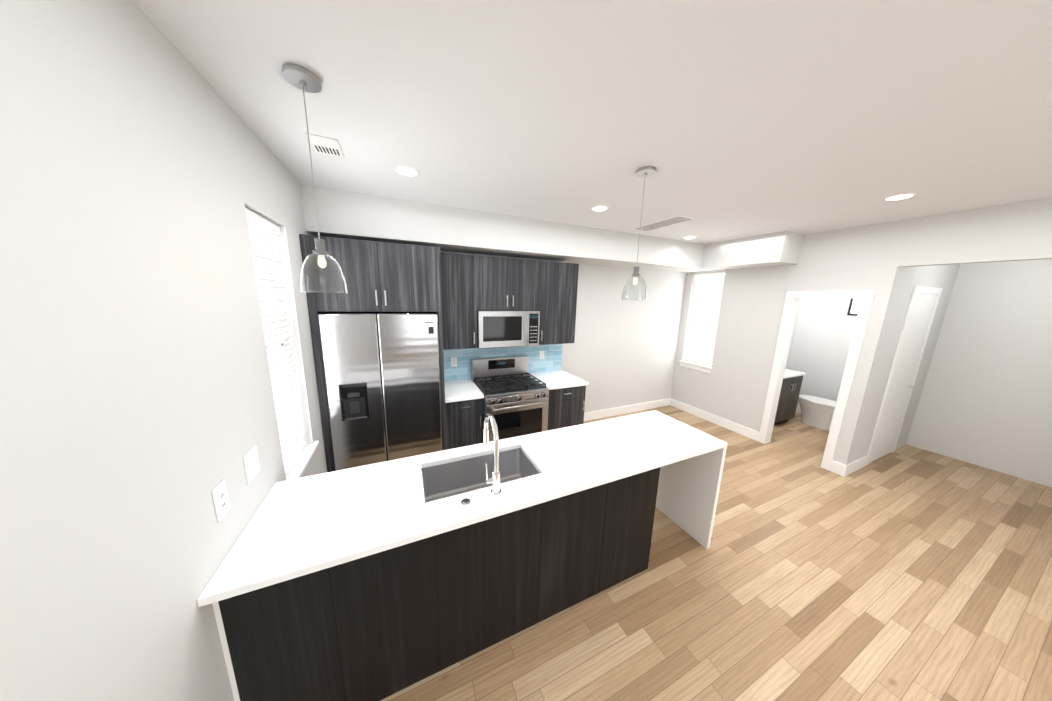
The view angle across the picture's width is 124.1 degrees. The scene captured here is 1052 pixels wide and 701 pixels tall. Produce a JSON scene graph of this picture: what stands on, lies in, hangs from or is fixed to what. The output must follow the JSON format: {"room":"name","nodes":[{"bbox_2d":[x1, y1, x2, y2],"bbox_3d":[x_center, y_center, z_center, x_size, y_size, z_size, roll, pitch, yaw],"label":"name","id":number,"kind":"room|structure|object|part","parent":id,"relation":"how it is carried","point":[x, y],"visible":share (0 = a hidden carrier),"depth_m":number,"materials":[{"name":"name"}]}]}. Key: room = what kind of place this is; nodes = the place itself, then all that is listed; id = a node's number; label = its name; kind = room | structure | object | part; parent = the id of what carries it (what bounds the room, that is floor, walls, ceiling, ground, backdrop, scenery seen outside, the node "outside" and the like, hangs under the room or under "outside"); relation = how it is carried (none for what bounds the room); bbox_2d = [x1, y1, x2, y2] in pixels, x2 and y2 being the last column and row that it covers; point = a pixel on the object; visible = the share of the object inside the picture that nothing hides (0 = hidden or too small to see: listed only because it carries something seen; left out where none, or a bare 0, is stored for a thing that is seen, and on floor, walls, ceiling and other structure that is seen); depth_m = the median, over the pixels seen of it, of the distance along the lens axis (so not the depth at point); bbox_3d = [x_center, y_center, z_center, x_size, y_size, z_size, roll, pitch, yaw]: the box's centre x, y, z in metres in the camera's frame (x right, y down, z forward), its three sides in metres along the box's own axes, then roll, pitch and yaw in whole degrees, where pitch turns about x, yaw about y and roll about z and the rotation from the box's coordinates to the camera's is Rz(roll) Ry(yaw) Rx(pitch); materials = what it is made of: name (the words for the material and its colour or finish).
{"room":"kitchen","nodes":[
{"label":"kitchen","id":0,"kind":"room"},
{"bbox_2d":[0,0,1051,700],"bbox_3d":[2.695,0.392,1.242,7.505,2.800,7.320,-3,12,-23],"label":"wall","id":1,"kind":"structure","parent":0,"point":[142,168],"depth_m":1.02,"materials":[{"name":"grey paint"}]},
{"bbox_2d":[211,479,229,522],"bbox_3d":[-1.191,0.587,1.092,0.008,0.136,0.080,-3,12,-23],"label":"electrical outlet plate","id":2,"kind":"object","parent":1,"relation":"attached to","point":[220,500],"visible":1,"depth_m":1.08,"materials":[{"name":"white plastic"}]},
{"bbox_2d":[243,445,259,483],"bbox_3d":[-1.292,0.536,1.317,0.008,0.136,0.120,-3,12,-23],"label":"switch plate","id":3,"kind":"object","parent":1,"relation":"attached to","point":[251,463],"visible":1,"depth_m":1.30,"materials":[{"name":"white plastic"}]},
{"bbox_2d":[259,299,319,479],"bbox_3d":[-1.573,-0.005,1.760,0.166,1.785,0.740,-3,12,-23],"label":"window","id":4,"kind":"structure","parent":1,"relation":"in","point":[283,424],"depth_m":1.98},
{"bbox_2d":[245,207,306,475],"bbox_3d":[-1.585,-0.010,1.754,0.068,1.571,0.532,-3,12,-23],"label":"window blind","id":5,"kind":"object","parent":4,"relation":"attached to","point":[263,231],"visible":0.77,"depth_m":1.75,"materials":[{"name":"white plastic"}]},
{"bbox_2d":[440,252,479,349],"bbox_3d":[-0.799,-0.544,3.150,0.410,1.012,0.348,-3,12,-23],"label":"upper cabinet","id":6,"kind":"object","parent":1,"relation":"attached to","point":[471,285],"depth_m":3.00,"materials":[{"name":"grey wood"}]},
{"bbox_2d":[443,344,561,380],"bbox_3d":[-0.277,0.111,3.704,1.734,0.454,0.010,-3,12,-23],"label":"tile backsplash","id":7,"kind":"structure","parent":1,"relation":"attached to","point":[550,361],"depth_m":3.67,"materials":[{"name":"blue tile"}]},
{"bbox_2d":[451,357,456,366],"bbox_3d":[-0.884,0.141,3.427,0.072,0.116,0.008,-3,12,-23],"label":"outlet","id":8,"kind":"object","parent":7,"relation":"attached to","point":[453,361],"visible":1,"depth_m":3.42,"materials":[{"name":"white plastic"}]},
{"bbox_2d":[539,351,543,358],"bbox_3d":[0.224,0.062,3.907,0.072,0.116,0.008,-3,12,-23],"label":"outlet","id":9,"kind":"object","parent":7,"relation":"attached to","point":[541,354],"visible":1,"depth_m":3.90,"materials":[{"name":"white plastic"}]},
{"bbox_2d":[480,255,539,310],"bbox_3d":[-0.258,-0.784,3.343,0.760,0.587,0.348,-3,12,-23],"label":"upper cabinet","id":10,"kind":"object","parent":1,"relation":"attached to","point":[510,284],"depth_m":3.19,"materials":[{"name":"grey wood"}]},
{"bbox_2d":[477,310,539,348],"bbox_3d":[-0.247,-0.275,3.388,0.752,0.422,0.457,-3,12,-23],"label":"microwave","id":11,"kind":"object","parent":10,"relation":"attached to","point":[500,328],"visible":1,"depth_m":3.22,"materials":[{"name":"silver metal"}]},
{"bbox_2d":[539,261,578,344],"bbox_3d":[0.334,-0.610,3.643,0.545,1.012,0.348,-3,12,-23],"label":"upper cabinet","id":12,"kind":"object","parent":1,"relation":"attached to","point":[558,280],"depth_m":3.48,"materials":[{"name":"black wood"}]},
{"bbox_2d":[584,398,670,420],"bbox_3d":[1.610,1.042,4.820,2.508,0.140,0.016,-3,12,-23],"label":"baseboard","id":13,"kind":"structure","parent":1,"relation":"attached to","point":[598,414],"depth_m":4.87,"materials":[{"name":"white wood"}]},
{"bbox_2d":[679,274,720,373],"bbox_3d":[2.995,-0.534,4.693,0.165,1.750,0.730,-3,12,-23],"label":"window","id":14,"kind":"structure","parent":1,"relation":"in","point":[703,336],"depth_m":4.81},
{"bbox_2d":[684,270,725,365],"bbox_3d":[3.008,-0.540,4.697,0.068,1.536,0.522,-3,12,-23],"label":"window blind","id":15,"kind":"object","parent":14,"relation":"attached to","point":[708,290],"visible":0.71,"depth_m":4.68,"materials":[{"name":"white"}]},
{"bbox_2d":[670,398,759,440],"bbox_3d":[3.049,1.110,4.647,0.019,0.140,1.446,-3,12,-23],"label":"baseboard","id":16,"kind":"structure","parent":1,"relation":"attached to","point":[750,433],"depth_m":4.51,"materials":[{"name":"white wood"}]},
{"bbox_2d":[796,404,800,412],"bbox_3d":[5.123,1.121,4.856,0.016,0.140,1.160,-3,12,-23],"label":"baseboard","id":17,"kind":"structure","parent":1,"relation":"attached to","point":[798,409],"depth_m":5.11,"materials":[{"name":"white wood"}]},
{"bbox_2d":[758,291,874,470],"bbox_3d":[3.576,0.334,3.506,0.156,2.113,0.749,-3,12,-23],"label":"door frame","id":18,"kind":"structure","parent":1,"relation":"attached to","point":[781,355],"depth_m":3.35,"materials":[{"name":"white wood"}]},
{"bbox_2d":[838,455,868,476],"bbox_3d":[3.948,1.377,3.349,0.596,0.140,0.036,-3,12,-23],"label":"baseboard","id":19,"kind":"structure","parent":1,"relation":"attached to","point":[840,469],"depth_m":3.29,"materials":[{"name":"white wood"}]},
{"bbox_2d":[847,298,861,314],"bbox_3d":[5.279,-0.786,4.244,0.012,0.520,0.460,-3,12,-23],"label":"bathroom window","id":20,"kind":"structure","parent":1,"relation":"in","point":[854,306],"depth_m":4.42,"materials":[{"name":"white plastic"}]},
{"bbox_2d":[870,293,937,462],"bbox_3d":[4.669,0.371,3.434,0.734,2.095,0.060,-3,12,-23],"label":"hall door","id":21,"kind":"structure","parent":1,"relation":"in","point":[916,332],"depth_m":3.44,"materials":[{"name":"white wood"}]},
{"bbox_2d":[866,285,942,465],"bbox_3d":[4.661,0.334,3.447,0.896,2.188,0.018,-3,12,-23],"label":"door frame","id":22,"kind":"structure","parent":1,"relation":"attached to","point":[925,290],"depth_m":3.33,"materials":[{"name":"white wood"}]},
{"bbox_2d":[133,0,1051,243],"bbox_3d":[2.729,-1.013,0.976,7.505,0.060,7.320,-3,12,-23],"label":"ceiling","id":23,"kind":"structure","parent":0,"point":[732,119],"depth_m":1.21,"materials":[{"name":"white paint"}]},
{"bbox_2d":[282,64,347,292],"bbox_3d":[-0.903,-0.679,1.190,0.175,0.846,0.175,-3,12,-23],"label":"pendant light","id":24,"kind":"object","parent":23,"relation":"hanging from","point":[303,79],"visible":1,"depth_m":1.17,"materials":[{"name":"clear glass"}]},
{"bbox_2d":[305,133,344,157],"bbox_3d":[-1.170,-1.196,1.635,0.150,0.009,0.220,-3,12,-23],"label":"ceiling vent","id":25,"kind":"object","parent":23,"relation":"in","point":[325,145],"visible":1,"depth_m":1.62,"materials":[{"name":"white plastic"}]},
{"bbox_2d":[394,165,419,175],"bbox_3d":[-0.824,-1.245,1.936,0.164,0.009,0.164,-3,12,-23],"label":"recessed light","id":26,"kind":"object","parent":23,"relation":"in","point":[406,170],"visible":1,"depth_m":1.92,"materials":[{"name":"white plastic"}]},
{"bbox_2d":[591,205,608,210],"bbox_3d":[0.693,-1.339,2.629,0.164,0.009,0.164,-3,12,-23],"label":"recessed light","id":27,"kind":"object","parent":23,"relation":"in","point":[599,208],"visible":0.94,"depth_m":2.61,"materials":[{"name":"white plastic"}]},
{"bbox_2d":[621,166,655,299],"bbox_3d":[0.782,-0.777,1.923,0.175,0.846,0.175,-3,12,-23],"label":"pendant light","id":28,"kind":"object","parent":23,"relation":"hanging from","point":[645,171],"visible":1,"depth_m":1.93,"materials":[{"name":"clear glass"}]},
{"bbox_2d":[631,215,696,231],"bbox_3d":[1.511,-1.414,3.124,0.260,0.007,0.660,-3,12,-23],"label":"ceiling vent","id":29,"kind":"object","parent":23,"relation":"in","point":[673,220],"visible":0.96,"depth_m":3.07,"materials":[{"name":"white plastic"}]},
{"bbox_2d":[683,236,696,238],"bbox_3d":[2.191,-1.512,3.731,0.164,0.009,0.164,-3,12,-23],"label":"recessed light","id":30,"kind":"object","parent":23,"relation":"in","point":[688,237],"visible":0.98,"depth_m":3.71,"materials":[{"name":"white plastic"}]},
{"bbox_2d":[883,192,916,200],"bbox_3d":[2.917,-1.200,2.181,0.164,0.009,0.164,-3,12,-23],"label":"recessed light","id":31,"kind":"object","parent":23,"relation":"in","point":[899,196],"visible":1,"depth_m":2.16,"materials":[{"name":"white plastic"}]},
{"bbox_2d":[380,405,1051,700],"bbox_3d":[2.661,1.797,1.508,7.505,0.060,7.320,-3,12,-23],"label":"floor","id":32,"kind":"structure","parent":0,"point":[905,572],"depth_m":1.86,"materials":[{"name":"brown wood"}]},
{"bbox_2d":[198,546,396,700],"bbox_3d":[-1.000,1.237,1.441,0.564,0.890,0.660,-3,12,-23],"label":"base cabinet","id":33,"kind":"object","parent":32,"relation":"on","point":[377,581],"depth_m":1.18,"materials":[{"name":"brown wood"}]},
{"bbox_2d":[197,438,560,605],"bbox_3d":[-0.600,0.757,1.524,1.414,0.041,0.660,-3,12,-23],"label":"countertop","id":34,"kind":"structure","parent":33,"relation":"on","point":[309,522],"depth_m":1.33,"materials":[{"name":"white stone"}]},
{"bbox_3d":[-0.306,0.769,1.418,0.046,0.010,0.046,-3,12,-23],"label":"air switch button","id":35,"kind":"part","parent":34,"relation":"part of","materials":[{"name":"silver metal"}]},
{"bbox_2d":[421,448,539,502],"bbox_3d":[-0.279,0.856,1.731,0.696,0.214,0.386,-3,12,-23],"label":"sink","id":36,"kind":"object","parent":34,"relation":"in","point":[442,481],"visible":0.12,"depth_m":1.88,"materials":[{"name":"silver metal"}]},
{"bbox_2d":[483,413,500,494],"bbox_3d":[-0.209,0.549,1.543,0.088,0.401,0.239,-3,12,-23],"label":"faucet","id":37,"kind":"object","parent":34,"relation":"on","point":[494,480],"visible":1,"depth_m":1.47,"materials":[{"name":"silver metal"}]},
{"bbox_2d":[299,234,446,471],"bbox_3d":[-1.409,0.201,2.834,1.036,2.388,0.692,-3,12,-23],"label":"cabinet","id":38,"kind":"object","parent":32,"relation":"on","point":[387,277],"visible":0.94,"depth_m":2.38,"materials":[{"name":"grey wood"}]},
{"bbox_2d":[318,312,441,470],"bbox_3d":[-1.397,0.501,2.872,0.920,1.785,0.687,-3,12,-23],"label":"refrigerator","id":39,"kind":"object","parent":32,"relation":"on","point":[382,375],"visible":0.67,"depth_m":2.52,"materials":[{"name":"grey metal"}]},
{"bbox_2d":[389,454,520,691],"bbox_3d":[-0.467,1.206,1.673,0.600,0.890,0.660,-3,12,-23],"label":"base cabinet","id":40,"kind":"object","parent":32,"relation":"on","point":[453,592],"depth_m":1.43,"materials":[{"name":"brown wood"}]},
{"bbox_2d":[444,379,483,449],"bbox_3d":[-0.772,0.880,3.277,0.407,0.920,0.652,-3,12,-23],"label":"base cabinet","id":41,"kind":"object","parent":32,"relation":"on","point":[464,410],"visible":0.75,"depth_m":2.99,"materials":[{"name":"brown wood"}]},
{"bbox_2d":[471,355,548,441],"bbox_3d":[-0.205,0.730,3.427,0.759,1.185,0.745,-3,12,-23],"label":"range","id":42,"kind":"object","parent":32,"relation":"on","point":[515,400],"visible":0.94,"depth_m":3.22,"materials":[{"name":"grey metal"}]},
{"bbox_2d":[493,430,612,632],"bbox_3d":[0.082,1.174,1.912,0.600,0.890,0.660,-3,12,-23],"label":"base cabinet","id":43,"kind":"object","parent":32,"relation":"on","point":[565,538],"depth_m":1.70,"materials":[{"name":"brown wood"}]},
{"bbox_2d":[529,370,588,430],"bbox_3d":[0.386,0.812,3.782,0.592,0.920,0.652,-3,12,-23],"label":"base cabinet","id":44,"kind":"object","parent":32,"relation":"on","point":[566,396],"visible":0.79,"depth_m":3.51,"materials":[{"name":"brown wood"}]},
{"bbox_2d":[557,422,672,589],"bbox_3d":[0.581,1.145,2.129,0.490,0.890,0.660,-3,12,-23],"label":"base cabinet","id":45,"kind":"object","parent":32,"relation":"on","point":[640,476],"depth_m":1.92,"materials":[{"name":"brown wood"}]},
{"bbox_2d":[609,410,726,548],"bbox_3d":[1.075,1.116,2.344,0.630,0.890,0.660,-3,12,-23],"label":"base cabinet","id":46,"kind":"object","parent":32,"relation":"on","point":[698,459],"depth_m":2.26,"materials":[{"name":"white stone"}]},
{"bbox_2d":[774,369,805,424],"bbox_3d":[4.126,0.718,4.678,0.620,0.950,0.532,-3,12,-23],"label":"bathroom vanity","id":47,"kind":"object","parent":32,"relation":"on","point":[789,395],"visible":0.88,"depth_m":4.46,"materials":[{"name":"brown wood"}]},
{"bbox_2d":[798,395,835,430],"bbox_3d":[4.816,0.858,4.441,0.420,0.795,0.752,-3,12,-23],"label":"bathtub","id":48,"kind":"object","parent":32,"relation":"on","point":[817,412],"visible":0.5,"depth_m":4.48,"materials":[{"name":"white ceramic"}]}
]}

